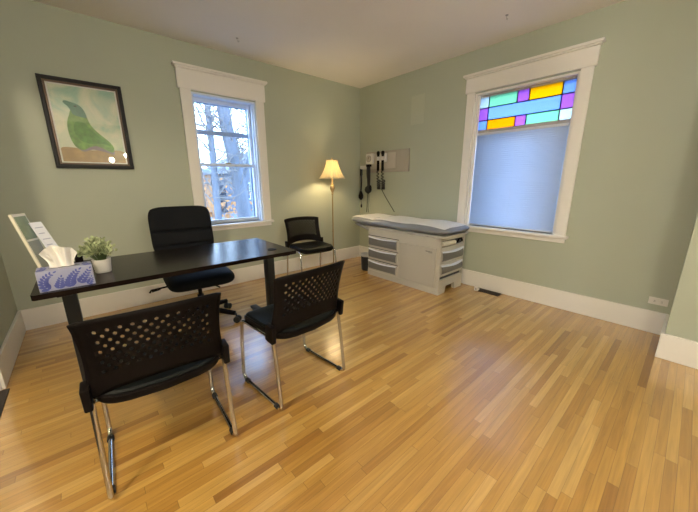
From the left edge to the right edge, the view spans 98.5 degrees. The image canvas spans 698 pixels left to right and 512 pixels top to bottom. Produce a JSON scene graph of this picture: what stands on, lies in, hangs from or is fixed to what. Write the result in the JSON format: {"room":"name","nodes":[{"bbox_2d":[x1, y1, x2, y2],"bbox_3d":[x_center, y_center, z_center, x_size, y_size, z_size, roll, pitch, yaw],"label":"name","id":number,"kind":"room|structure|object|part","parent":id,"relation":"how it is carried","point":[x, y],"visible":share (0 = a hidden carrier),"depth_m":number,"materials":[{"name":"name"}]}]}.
{"room":"examination room","nodes":[
{"label":"examination room","id":0,"kind":"room"},
{"bbox_2d":[0,252,16,347],"bbox_3d":[-0.844,-0.056,-0.001,0.130,2.816,6.200,-12,18,-40],"label":"wall","id":1,"kind":"structure","parent":0,"point":[8,309],"depth_m":2.33,"materials":[{"name":"green paint"}]},
{"bbox_2d":[0,388,9,416],"bbox_3d":[-1.376,1.058,0.934,0.166,0.008,2.438,-12,18,-40],"label":"trim","id":2,"kind":"structure","parent":1,"relation":"attached to","point":[3,393],"depth_m":1.79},
{"bbox_2d":[0,311,25,389],"bbox_3d":[-2.482,0.651,2.219,0.020,0.188,1.008,-12,18,-40],"label":"baseboard","id":3,"kind":"structure","parent":1,"relation":"attached to","point":[9,350],"depth_m":2.13,"materials":[{"name":"white paint"}]},
{"bbox_2d":[0,0,359,310],"bbox_3d":[-1.377,-0.976,3.717,4.424,2.816,0.260,-12,18,-40],"label":"wall","id":4,"kind":"structure","parent":0,"point":[310,121],"depth_m":2.89,"materials":[{"name":"green paint"}]},
{"bbox_2d":[35,73,133,168],"bbox_3d":[-2.287,-1.146,2.649,0.548,0.720,0.035,-12,18,-40],"label":"framed picture","id":5,"kind":"object","parent":4,"relation":"attached to","point":[86,123],"visible":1,"depth_m":2.63,"materials":[{"name":"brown paper"}]},
{"bbox_2d":[17,245,359,330],"bbox_3d":[-1.321,0.236,3.872,4.014,0.188,0.020,-12,18,-40],"label":"baseboard","id":6,"kind":"structure","parent":4,"relation":"attached to","point":[42,316],"depth_m":3.14,"materials":[{"name":"white paint"}]},
{"bbox_2d":[171,60,273,230],"bbox_3d":[-1.441,-1.184,3.560,1.001,1.705,0.310,-12,18,-40],"label":"window","id":7,"kind":"structure","parent":4,"relation":"in","point":[189,77],"depth_m":3.45,"materials":[{"name":"white paint"}]},
{"bbox_3d":[-1.362,-1.970,3.268,1.001,0.038,0.060,-12,18,-40],"label":"crown moulding","id":8,"kind":"part","parent":7,"relation":"part of","materials":[{"name":"white paint"}]},
{"bbox_3d":[-1.467,-1.421,3.531,0.663,0.719,0.035,-12,18,-40],"label":"sash","id":9,"kind":"part","parent":7,"relation":"part of","materials":[{"name":"white paint"}]},
{"bbox_3d":[-1.512,-1.113,3.661,0.663,1.380,0.025,-12,18,-40],"label":"storm frame","id":10,"kind":"part","parent":7,"relation":"part of","materials":[{"name":"white wood"}]},
{"bbox_3d":[-1.371,-1.091,3.501,0.911,1.412,0.022,-12,18,-40],"label":"casing","id":11,"kind":"part","parent":7,"relation":"part of","materials":[{"name":"white paint"}]},
{"bbox_3d":[-1.438,-0.761,3.663,0.663,0.692,0.035,-12,18,-40],"label":"sash","id":12,"kind":"part","parent":7,"relation":"part of","materials":[{"name":"white paint"}]},
{"bbox_3d":[-1.423,-0.406,3.736,0.961,0.030,0.255,-12,18,-40],"label":"sill","id":13,"kind":"part","parent":7,"relation":"part of","materials":[{"name":"white paint"}]},
{"bbox_2d":[32,0,624,87],"bbox_3d":[0.087,-1.617,0.636,5.960,0.100,6.460,-12,18,-40],"label":"ceiling","id":14,"kind":"structure","parent":0,"point":[355,43],"depth_m":2.70,"materials":[{"name":"paint"}]},
{"bbox_2d":[0,256,697,511],"bbox_3d":[0.719,0.927,1.651,4.014,0.100,6.200,-12,18,-40],"label":"floor","id":15,"kind":"structure","parent":0,"point":[462,398],"depth_m":1.63,"materials":[{"name":"brown wood"}]},
{"bbox_2d":[66,292,237,498],"bbox_3d":[-0.877,0.531,1.407,0.532,0.803,0.507,-11,18,-37],"label":"chair","id":16,"kind":"object","parent":15,"relation":"on","point":[145,367],"visible":1,"depth_m":1.18,"materials":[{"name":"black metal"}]},
{"bbox_3d":[-1.084,0.737,1.327,0.032,0.434,0.449,-11,18,-37],"label":"sled leg","id":17,"kind":"part","parent":16,"relation":"part of","materials":[{"name":"silver metal"}]},
{"bbox_3d":[-0.763,0.352,1.213,0.517,0.364,0.137,-11,18,-37],"label":"backrest","id":18,"kind":"part","parent":16,"relation":"part of","materials":[{"name":"black plastic"}]},
{"bbox_3d":[-0.891,0.475,1.411,0.456,0.036,0.436,-11,18,-37],"label":"seat","id":19,"kind":"part","parent":16,"relation":"part of","materials":[{"name":"black fabric"}]},
{"bbox_3d":[-0.705,0.664,1.617,0.032,0.434,0.449,-11,18,-37],"label":"sled leg","id":20,"kind":"part","parent":16,"relation":"part of","materials":[{"name":"silver metal"}]},
{"bbox_2d":[30,238,295,380],"bbox_3d":[-1.213,0.355,2.255,1.456,0.734,0.785,-12,18,-40],"label":"desk","id":21,"kind":"object","parent":15,"relation":"on","point":[146,266],"visible":0.57,"depth_m":2.01,"materials":[{"name":"black wood"}]},
{"bbox_2d":[8,213,48,267],"bbox_3d":[-1.687,-0.049,1.636,0.134,0.361,0.090,-3,14,-13],"label":"sign holder","id":22,"kind":"object","parent":21,"relation":"on","point":[20,222],"visible":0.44,"depth_m":1.60,"materials":[{"name":"plastic"}]},
{"bbox_2d":[14,216,37,239],"bbox_3d":[-1.721,-0.151,1.602,0.031,0.122,0.076,-3,14,-13],"label":"picture","id":23,"kind":"object","parent":22,"relation":"attached to","point":[21,225],"depth_m":1.59},
{"bbox_2d":[28,222,57,247],"bbox_3d":[-1.620,-0.031,1.665,0.200,0.310,0.068,2,14,9],"label":"stack","id":24,"kind":"object","parent":21,"relation":"on","point":[38,228],"visible":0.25,"depth_m":1.65,"materials":[{"name":"white paper"}]},
{"bbox_2d":[35,245,95,292],"bbox_3d":[-1.458,0.049,1.540,0.211,0.214,0.116,-13,19,-41],"label":"tissue box","id":25,"kind":"object","parent":21,"relation":"on","point":[62,272],"visible":1,"depth_m":1.51,"materials":[{"name":"cardboard"}]},
{"bbox_2d":[38,266,93,291],"bbox_3d":[-1.420,0.115,1.511,0.205,0.098,0.002,-13,19,-41],"label":"print","id":26,"kind":"object","parent":25,"relation":"attached to","point":[67,283],"depth_m":1.51},
{"bbox_3d":[-1.657,0.459,1.842,0.066,0.645,0.080,-12,18,-40],"label":"leg","id":27,"kind":"part","parent":21,"relation":"part of","materials":[{"name":"black metal"}]},
{"bbox_2d":[74,254,83,262],"bbox_3d":[-1.578,0.045,1.764,0.040,0.116,0.064,-12,18,-40],"label":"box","id":28,"kind":"object","parent":21,"relation":"on","point":[77,259],"visible":0.2,"depth_m":1.74,"materials":[{"name":"black plastic"}]},
{"bbox_2d":[76,235,117,272],"bbox_3d":[-1.478,-0.011,1.768,0.169,0.221,0.186,4,14,16],"label":"potted plant","id":29,"kind":"object","parent":21,"relation":"on","point":[96,246],"visible":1,"depth_m":1.75,"materials":[{"name":"green plant"}]},
{"bbox_3d":[-1.481,-0.035,1.765,0.153,0.135,0.143,-12,18,-40],"label":"stem","id":30,"kind":"part","parent":29,"relation":"part of","materials":[{"name":"green plant"}]},
{"bbox_3d":[-1.471,0.055,1.795,0.092,0.080,0.092,-12,18,-40],"label":"pot","id":31,"kind":"part","parent":29,"relation":"part of","materials":[{"name":"white ceramic"}]},
{"bbox_3d":[-0.695,0.252,2.660,0.066,0.645,0.080,-12,18,-40],"label":"leg","id":32,"kind":"part","parent":21,"relation":"part of","materials":[{"name":"black metal"}]},
{"bbox_2d":[148,205,241,331],"bbox_3d":[-1.448,0.090,2.732,0.682,1.022,0.923,-11,17,-36],"label":"office chair","id":33,"kind":"object","parent":15,"relation":"on","point":[172,227],"visible":0.71,"depth_m":2.87,"materials":[{"name":"black plastic"}]},
{"bbox_3d":[-1.654,-0.260,2.987,0.545,0.464,0.145,-11,17,-36],"label":"backrest","id":34,"kind":"part","parent":33,"relation":"part of","materials":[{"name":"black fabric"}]},
{"bbox_3d":[-1.320,0.171,2.644,0.520,0.125,0.510,-11,17,-36],"label":"seat","id":35,"kind":"part","parent":33,"relation":"part of","materials":[{"name":"black fabric"}]},
{"bbox_2d":[240,261,344,409],"bbox_3d":[-0.340,0.411,1.884,0.507,0.803,0.532,13,19,42],"label":"chair","id":36,"kind":"object","parent":15,"relation":"on","point":[294,316],"visible":1,"depth_m":1.69,"materials":[{"name":"black plastic"}]},
{"bbox_3d":[-0.527,0.623,1.777,0.449,0.434,0.032,13,19,42],"label":"sled leg","id":37,"kind":"part","parent":36,"relation":"part of","materials":[{"name":"silver metal"}]},
{"bbox_3d":[-0.357,0.355,1.886,0.436,0.036,0.456,13,19,42],"label":"seat","id":38,"kind":"part","parent":36,"relation":"part of","materials":[{"name":"black fabric"}]},
{"bbox_3d":[-0.207,0.228,1.707,0.137,0.364,0.517,13,19,42],"label":"backrest","id":39,"kind":"part","parent":36,"relation":"part of","materials":[{"name":"black plastic"}]},
{"bbox_3d":[-0.194,0.538,2.116,0.449,0.434,0.032,13,19,42],"label":"sled leg","id":40,"kind":"part","parent":36,"relation":"part of","materials":[{"name":"silver metal"}]},
{"bbox_2d":[284,216,336,284],"bbox_3d":[-0.504,-0.084,3.881,0.532,0.803,0.507,-10,17,-34],"label":"chair","id":41,"kind":"object","parent":15,"relation":"on","point":[317,246],"visible":0.88,"depth_m":3.92,"materials":[{"name":"black plastic"}]},
{"bbox_3d":[-0.684,0.131,3.766,0.032,0.434,0.449,-10,17,-34],"label":"sled leg","id":42,"kind":"part","parent":41,"relation":"part of","materials":[{"name":"silver metal"}]},
{"bbox_3d":[-0.612,-0.333,3.975,0.517,0.364,0.137,-10,17,-34],"label":"backrest","id":43,"kind":"part","parent":41,"relation":"part of","materials":[{"name":"black fabric"}]},
{"bbox_3d":[-0.491,-0.132,3.850,0.456,0.036,0.436,-10,17,-34],"label":"seat","id":44,"kind":"part","parent":41,"relation":"part of","materials":[{"name":"black plastic"}]},
{"bbox_3d":[-0.290,0.062,4.036,0.032,0.434,0.449,-10,17,-34],"label":"sled leg","id":45,"kind":"part","parent":41,"relation":"part of","materials":[{"name":"silver metal"}]},
{"bbox_2d":[319,158,344,262],"bbox_3d":[-0.229,-0.575,4.264,0.364,1.566,0.364,-12,18,-40],"label":"floor lamp","id":46,"kind":"object","parent":15,"relation":"on","point":[331,171],"visible":0.89,"depth_m":4.04,"materials":[{"name":"gold metal"}]},
{"bbox_3d":[-0.231,-1.184,4.113,0.364,0.246,0.364,-12,18,-40],"label":"lamp shade","id":47,"kind":"part","parent":46,"relation":"part of","materials":[{"name":"beige fabric"}]},
{"bbox_2d":[360,252,367,270],"bbox_3d":[0.266,0.079,4.372,0.207,0.240,0.206,-12,18,-40],"label":"waste bin","id":48,"kind":"object","parent":15,"relation":"on","point":[364,255],"visible":0.52,"depth_m":4.31,"materials":[{"name":"grey plastic"}]},
{"bbox_2d":[351,217,469,295],"bbox_3d":[0.712,-0.105,3.976,0.612,0.784,1.580,-12,18,-40],"label":"exam table","id":49,"kind":"object","parent":15,"relation":"on","point":[410,255],"visible":0.87,"depth_m":3.56,"materials":[{"name":"beige laminate"}]},
{"bbox_3d":[0.415,0.107,3.929,0.036,0.029,0.488,-12,18,-40],"label":"handle","id":50,"kind":"part","parent":49,"relation":"part of","materials":[{"name":"white plastic"}]},
{"bbox_3d":[0.424,0.156,3.949,0.010,0.089,0.474,-12,18,-40],"label":"drawer panel","id":51,"kind":"part","parent":49,"relation":"part of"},
{"bbox_3d":[0.414,-0.053,3.889,0.036,0.029,0.488,-12,18,-40],"label":"handle","id":52,"kind":"part","parent":49,"relation":"part of","materials":[{"name":"white plastic"}]},
{"bbox_3d":[0.423,0.000,3.910,0.010,0.097,0.474,-12,18,-40],"label":"drawer panel","id":53,"kind":"part","parent":49,"relation":"part of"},
{"bbox_3d":[0.414,-0.211,3.850,0.036,0.029,0.488,-12,18,-40],"label":"handle","id":54,"kind":"part","parent":49,"relation":"part of","materials":[{"name":"white plastic"}]},
{"bbox_3d":[0.438,0.146,3.958,0.022,0.127,0.507,-12,18,-40],"label":"drawer","id":55,"kind":"part","parent":49,"relation":"part of","materials":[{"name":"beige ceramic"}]},
{"bbox_3d":[0.423,-0.160,3.871,0.010,0.095,0.474,-12,18,-40],"label":"drawer panel","id":56,"kind":"part","parent":49,"relation":"part of","materials":[{"name":"grey plastic"}]},
{"bbox_3d":[0.437,-0.010,3.920,0.022,0.135,0.507,-12,18,-40],"label":"drawer","id":57,"kind":"part","parent":49,"relation":"part of","materials":[{"name":"grey plastic"}]},
{"bbox_3d":[0.437,-0.169,3.880,0.022,0.133,0.507,-12,18,-40],"label":"drawer","id":58,"kind":"part","parent":49,"relation":"part of","materials":[{"name":"grey plastic"}]},
{"bbox_2d":[353,213,465,229],"bbox_3d":[0.715,-0.472,3.900,0.516,0.044,1.502,-12,18,-40],"label":"paper","id":59,"kind":"object","parent":49,"relation":"on","point":[441,224],"visible":1,"depth_m":3.69,"materials":[{"name":"white paper"}]},
{"bbox_2d":[351,217,469,234],"bbox_3d":[0.721,-0.429,3.905,0.585,0.122,1.580,-12,18,-40],"label":"cushion","id":60,"kind":"object","parent":49,"relation":"on","point":[382,225],"depth_m":3.56,"materials":[{"name":"grey leather"}]},
{"bbox_3d":[0.814,-0.340,3.818,0.510,0.020,1.210,-12,18,-40],"label":"frame","id":61,"kind":"part","parent":49,"relation":"part of","materials":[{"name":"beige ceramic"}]},
{"bbox_3d":[0.790,0.095,3.527,0.020,0.448,0.510,-12,18,-40],"label":"door","id":62,"kind":"part","parent":49,"relation":"part of","materials":[{"name":"beige laminate"}]},
{"bbox_2d":[442,240,455,246],"bbox_3d":[1.108,-0.144,3.358,0.261,0.057,0.052,-12,18,-40],"label":"paper roll","id":63,"kind":"object","parent":49,"relation":"on","point":[450,242],"visible":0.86,"depth_m":3.33,"materials":[{"name":"white paper"}]},
{"bbox_3d":[1.175,0.123,3.488,0.462,0.117,0.034,-12,18,-40],"label":"drawer","id":64,"kind":"part","parent":49,"relation":"part of","materials":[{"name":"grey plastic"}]},
{"bbox_3d":[1.191,0.135,3.471,0.442,0.081,0.012,-12,18,-40],"label":"drawer panel","id":65,"kind":"part","parent":49,"relation":"part of","materials":[{"name":"grey plastic"}]},
{"bbox_3d":[1.174,-0.026,3.451,0.462,0.130,0.034,-12,18,-40],"label":"drawer","id":66,"kind":"part","parent":49,"relation":"part of","materials":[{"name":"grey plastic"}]},
{"bbox_3d":[1.198,0.093,3.453,0.458,0.036,0.038,-12,18,-40],"label":"handle","id":67,"kind":"part","parent":49,"relation":"part of","materials":[{"name":"white plastic"}]},
{"bbox_3d":[1.198,-0.062,3.414,0.458,0.036,0.038,-12,18,-40],"label":"handle","id":68,"kind":"part","parent":49,"relation":"part of","materials":[{"name":"white plastic"}]},
{"bbox_3d":[1.190,-0.014,3.434,0.442,0.094,0.012,-12,18,-40],"label":"drawer panel","id":69,"kind":"part","parent":49,"relation":"part of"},
{"bbox_2d":[478,288,500,295],"bbox_3d":[1.615,0.415,3.474,0.110,0.009,0.250,-12,18,-40],"label":"floor vent","id":70,"kind":"object","parent":15,"relation":"in","point":[480,289],"visible":0.98,"depth_m":3.46,"materials":[{"name":"brown metal"}]},
{"bbox_2d":[360,0,697,314],"bbox_3d":[2.319,-0.737,2.692,0.260,2.816,6.200,-12,18,-40],"label":"wall","id":71,"kind":"structure","parent":0,"point":[634,208],"depth_m":2.62,"materials":[{"name":"green paint"}]},
{"bbox_2d":[367,148,409,172],"bbox_3d":[0.549,-1.377,4.380,0.031,0.300,0.810,-12,18,-40],"label":"board","id":72,"kind":"object","parent":71,"relation":"attached to","point":[398,160],"visible":0.62,"depth_m":4.25,"materials":[{"name":"beige plastic"}]},
{"bbox_2d":[359,166,366,207],"bbox_3d":[0.222,-1.099,4.795,0.082,0.653,0.157,-12,18,-40],"label":"holder","id":73,"kind":"object","parent":72,"relation":"attached to","point":[361,167],"visible":0.94,"depth_m":4.80,"materials":[{"name":"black plastic"}]},
{"bbox_3d":[0.195,-1.110,4.824,0.039,0.552,0.040,7,15,25],"label":"probe cord","id":74,"kind":"part","parent":73,"relation":"part of","materials":[{"name":"black rubber"}]},
{"bbox_2d":[365,153,373,211],"bbox_3d":[0.296,-1.115,4.629,0.116,0.876,0.146,-12,18,-40],"label":"pressure gauge","id":75,"kind":"object","parent":72,"relation":"attached to","point":[369,157],"visible":1,"depth_m":4.58,"materials":[{"name":"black plastic"}]},
{"bbox_3d":[0.296,-1.030,4.647,0.112,0.140,0.110,-12,18,-40],"label":"inflation bulb","id":76,"kind":"part","parent":75,"relation":"part of","materials":[{"name":"black rubber"}]},
{"bbox_3d":[0.480,-1.401,4.436,0.007,0.220,0.550,-12,18,-40],"label":"panel","id":77,"kind":"part","parent":72,"relation":"part of","materials":[{"name":"beige plastic"}]},
{"bbox_2d":[376,151,393,210],"bbox_3d":[0.527,-1.082,4.379,0.099,0.862,0.338,-12,18,-40],"label":"otoscope","id":78,"kind":"object","parent":72,"relation":"attached to","point":[381,157],"visible":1,"depth_m":4.37,"materials":[{"name":"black plastic"}]},
{"bbox_3d":[0.426,-1.388,4.396,0.048,0.275,0.048,-12,18,-40],"label":"instrument handle","id":79,"kind":"part","parent":78,"relation":"part of","materials":[{"name":"black plastic"}]},
{"bbox_3d":[0.437,-1.123,4.441,0.065,0.274,0.071,-1,14,-1],"label":"coiled cord","id":80,"kind":"part","parent":78,"relation":"part of","materials":[{"name":"black plastic"}]},
{"bbox_3d":[0.485,-1.372,4.331,0.048,0.275,0.048,-12,18,-40],"label":"instrument handle","id":81,"kind":"part","parent":78,"relation":"part of","materials":[{"name":"black plastic"}]},
{"bbox_3d":[0.496,-1.107,4.375,0.065,0.274,0.071,-1,14,-1],"label":"coiled cord","id":82,"kind":"part","parent":78,"relation":"part of","materials":[{"name":"black plastic"}]},
{"bbox_2d":[360,246,665,334],"bbox_3d":[1.389,0.240,3.812,0.020,0.188,3.646,-12,18,-40],"label":"baseboard","id":83,"kind":"structure","parent":71,"relation":"attached to","point":[650,321],"depth_m":2.93,"materials":[{"name":"white paint"}]},
{"bbox_2d":[457,37,605,242],"bbox_3d":[1.784,-1.073,3.182,0.310,1.718,1.222,-12,18,-40],"label":"window","id":84,"kind":"structure","parent":71,"relation":"in","point":[564,98],"depth_m":2.93,"materials":[{"name":"white paint"}]},
{"bbox_3d":[1.498,-1.462,3.376,0.003,0.096,0.100,-12,18,-40],"label":"stained glass pane","id":85,"kind":"part","parent":84,"relation":"part of","materials":[{"name":"blue glass"}]},
{"bbox_3d":[1.497,-1.572,3.349,0.003,0.124,0.100,-12,18,-40],"label":"stained glass pane","id":86,"kind":"part","parent":84,"relation":"part of","materials":[{"name":"purple glass"}]},
{"bbox_3d":[1.497,-1.690,3.320,0.003,0.110,0.100,-12,18,-40],"label":"stained glass pane","id":87,"kind":"part","parent":84,"relation":"part of","materials":[{"name":"blue"}]},
{"bbox_3d":[1.628,-1.426,3.232,0.003,0.096,0.287,-12,18,-40],"label":"stained glass pane","id":88,"kind":"part","parent":84,"relation":"part of","materials":[{"name":"orange"}]},
{"bbox_3d":[1.626,-1.655,3.176,0.003,0.110,0.285,-12,18,-40],"label":"stained glass pane","id":89,"kind":"part","parent":84,"relation":"part of","materials":[{"name":"green glass"}]},
{"bbox_3d":[1.770,-0.294,3.359,0.255,0.030,1.182,-12,18,-40],"label":"sill","id":90,"kind":"part","parent":84,"relation":"part of","materials":[{"name":"white paint"}]},
{"bbox_2d":[469,122,569,232],"bbox_3d":[1.738,-0.804,3.199,0.028,1.024,0.870,-12,18,-40],"label":"window blind","id":91,"kind":"object","parent":84,"relation":"attached to","point":[516,179],"visible":1,"depth_m":3.15,"materials":[{"name":"white"}]},
{"bbox_3d":[1.739,-0.315,3.320,0.022,0.016,0.866,-12,18,-40],"label":"rail","id":92,"kind":"part","parent":91,"relation":"part of","materials":[{"name":"white plastic"}]},
{"bbox_3d":[1.736,-1.290,3.078,0.028,0.024,0.870,-12,18,-40],"label":"head rail","id":93,"kind":"part","parent":91,"relation":"part of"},
{"bbox_3d":[1.759,-1.391,3.087,0.003,0.096,0.101,-12,18,-40],"label":"stained glass pane","id":94,"kind":"part","parent":84,"relation":"part of","materials":[{"name":"purple glass"}]},
{"bbox_3d":[1.759,-1.619,3.030,0.003,0.110,0.108,-12,18,-40],"label":"stained glass pane","id":95,"kind":"part","parent":84,"relation":"part of","materials":[{"name":"purple glass"}]},
{"bbox_3d":[1.757,-1.502,3.062,0.003,0.124,0.679,-12,18,-40],"label":"stained glass pane","id":96,"kind":"part","parent":84,"relation":"part of","materials":[{"name":"blue glass"}]},
{"bbox_3d":[1.761,-1.499,3.057,0.035,0.389,0.906,-12,18,-40],"label":"stained sash","id":97,"kind":"part","parent":84,"relation":"part of","materials":[{"name":"multicoloured glass"}]},
{"bbox_3d":[1.686,-1.868,2.899,0.060,0.038,1.222,-12,18,-40],"label":"crown moulding","id":98,"kind":"part","parent":84,"relation":"part of","materials":[{"name":"white paint"}]},
{"bbox_3d":[1.888,-1.356,2.944,0.003,0.096,0.283,-12,18,-40],"label":"stained glass pane","id":99,"kind":"part","parent":84,"relation":"part of","materials":[{"name":"green glass"}]},
{"bbox_3d":[1.889,-1.584,2.886,0.003,0.110,0.278,-12,18,-40],"label":"stained glass pane","id":100,"kind":"part","parent":84,"relation":"part of","materials":[{"name":"orange"}]},
{"bbox_3d":[1.801,-0.828,3.258,0.035,1.052,0.906,-12,18,-40],"label":"sash","id":101,"kind":"part","parent":84,"relation":"part of","materials":[{"name":"white paint"}]},
{"bbox_3d":[2.020,-1.320,2.798,0.003,0.096,0.110,-12,18,-40],"label":"stained glass pane","id":102,"kind":"part","parent":84,"relation":"part of","materials":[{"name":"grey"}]},
{"bbox_3d":[2.020,-1.431,2.771,0.003,0.124,0.110,-12,18,-40],"label":"stained glass pane","id":103,"kind":"part","parent":84,"relation":"part of","materials":[{"name":"purple glass"}]},
{"bbox_3d":[2.019,-1.548,2.741,0.003,0.110,0.110,-12,18,-40],"label":"stained glass pane","id":104,"kind":"part","parent":84,"relation":"part of","materials":[{"name":"blue glass"}]},
{"bbox_2d":[648,296,668,306],"bbox_3d":[2.555,0.377,2.485,0.010,0.060,0.116,-12,18,-40],"label":"wall outlet","id":105,"kind":"object","parent":71,"relation":"attached to","point":[652,300],"visible":1,"depth_m":2.48,"materials":[{"name":"white plastic"}]},
{"bbox_2d":[665,213,697,341],"bbox_3d":[3.260,-0.349,1.112,0.473,2.816,2.514,-12,18,-40],"label":"wall","id":106,"kind":"structure","parent":0,"point":[683,317],"depth_m":2.04,"materials":[{"name":"green paint"}]},
{"bbox_2d":[660,314,668,334],"bbox_3d":[2.429,0.604,2.329,0.473,0.188,0.020,-12,18,-40],"label":"baseboard","id":107,"kind":"structure","parent":106,"relation":"attached to","point":[667,315],"depth_m":2.29,"materials":[{"name":"white paint"}]},
{"bbox_2d":[655,333,697,368],"bbox_3d":[3.073,0.868,1.254,0.020,0.188,2.534,-12,18,-40],"label":"baseboard","id":108,"kind":"structure","parent":106,"relation":"attached to","point":[682,351],"depth_m":2.10,"materials":[{"name":"white paint"}]},
{"label":"outside","id":109,"kind":"structure","parent":0,"visible":0},
{"bbox_2d":[211,212,554,219],"bbox_3d":[-16.312,-3.536,23.662,120.000,0.100,130.000,-12,18,-40],"label":"ground","id":110,"kind":"structure","parent":109,"point":[235,215],"depth_m":19.81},
{"bbox_2d":[202,168,213,212],"bbox_3d":[-13.246,-4.683,19.303,7.200,4.200,6.600,-12,18,-40],"label":"house","id":111,"kind":"structure","parent":110,"relation":"on","point":[207,192],"depth_m":19.16,"materials":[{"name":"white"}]},
{"bbox_2d":[194,103,248,219],"bbox_3d":[-2.844,-1.722,6.117,2.034,4.722,1.895,-12,18,-40],"label":"bare tree","id":112,"kind":"object","parent":110,"relation":"on","point":[216,193],"visible":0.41,"depth_m":6.16,"materials":[{"name":"grey plant"}]},
{"bbox_2d":[194,104,251,217],"bbox_3d":[-2.308,-1.957,6.456,2.431,5.012,1.899,-12,18,-40],"label":"bare tree","id":113,"kind":"object","parent":110,"relation":"on","point":[240,178],"visible":0.52,"depth_m":6.33,"materials":[{"name":"grey plant"}]},
{"bbox_2d":[204,119,250,211],"bbox_3d":[-3.949,-2.870,11.469,2.314,4.382,2.611,5,15,20],"label":"bare tree","id":114,"kind":"object","parent":110,"relation":"on","point":[241,147],"visible":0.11,"depth_m":11.18,"materials":[{"name":"grey plant"}]},
{"bbox_2d":[204,178,252,219],"bbox_3d":[-4.001,-1.511,9.705,2.865,2.607,3.339,-12,18,-40],"label":"bush","id":115,"kind":"object","parent":110,"relation":"on","point":[227,216],"visible":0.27,"depth_m":9.47,"materials":[{"name":"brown plant"}]},
{"bbox_3d":[-4.024,-1.043,9.651,1.672,1.725,1.601,-12,18,-40],"label":"stem","id":116,"kind":"part","parent":115,"relation":"part of","materials":[{"name":"brown plant"}]},
{"bbox_2d":[206,153,252,212],"bbox_3d":[-8.347,-6.155,24.744,6.400,4.400,6.600,-12,18,-40],"label":"house","id":117,"kind":"structure","parent":110,"relation":"on","point":[223,173],"depth_m":21.37,"materials":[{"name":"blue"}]}
]}

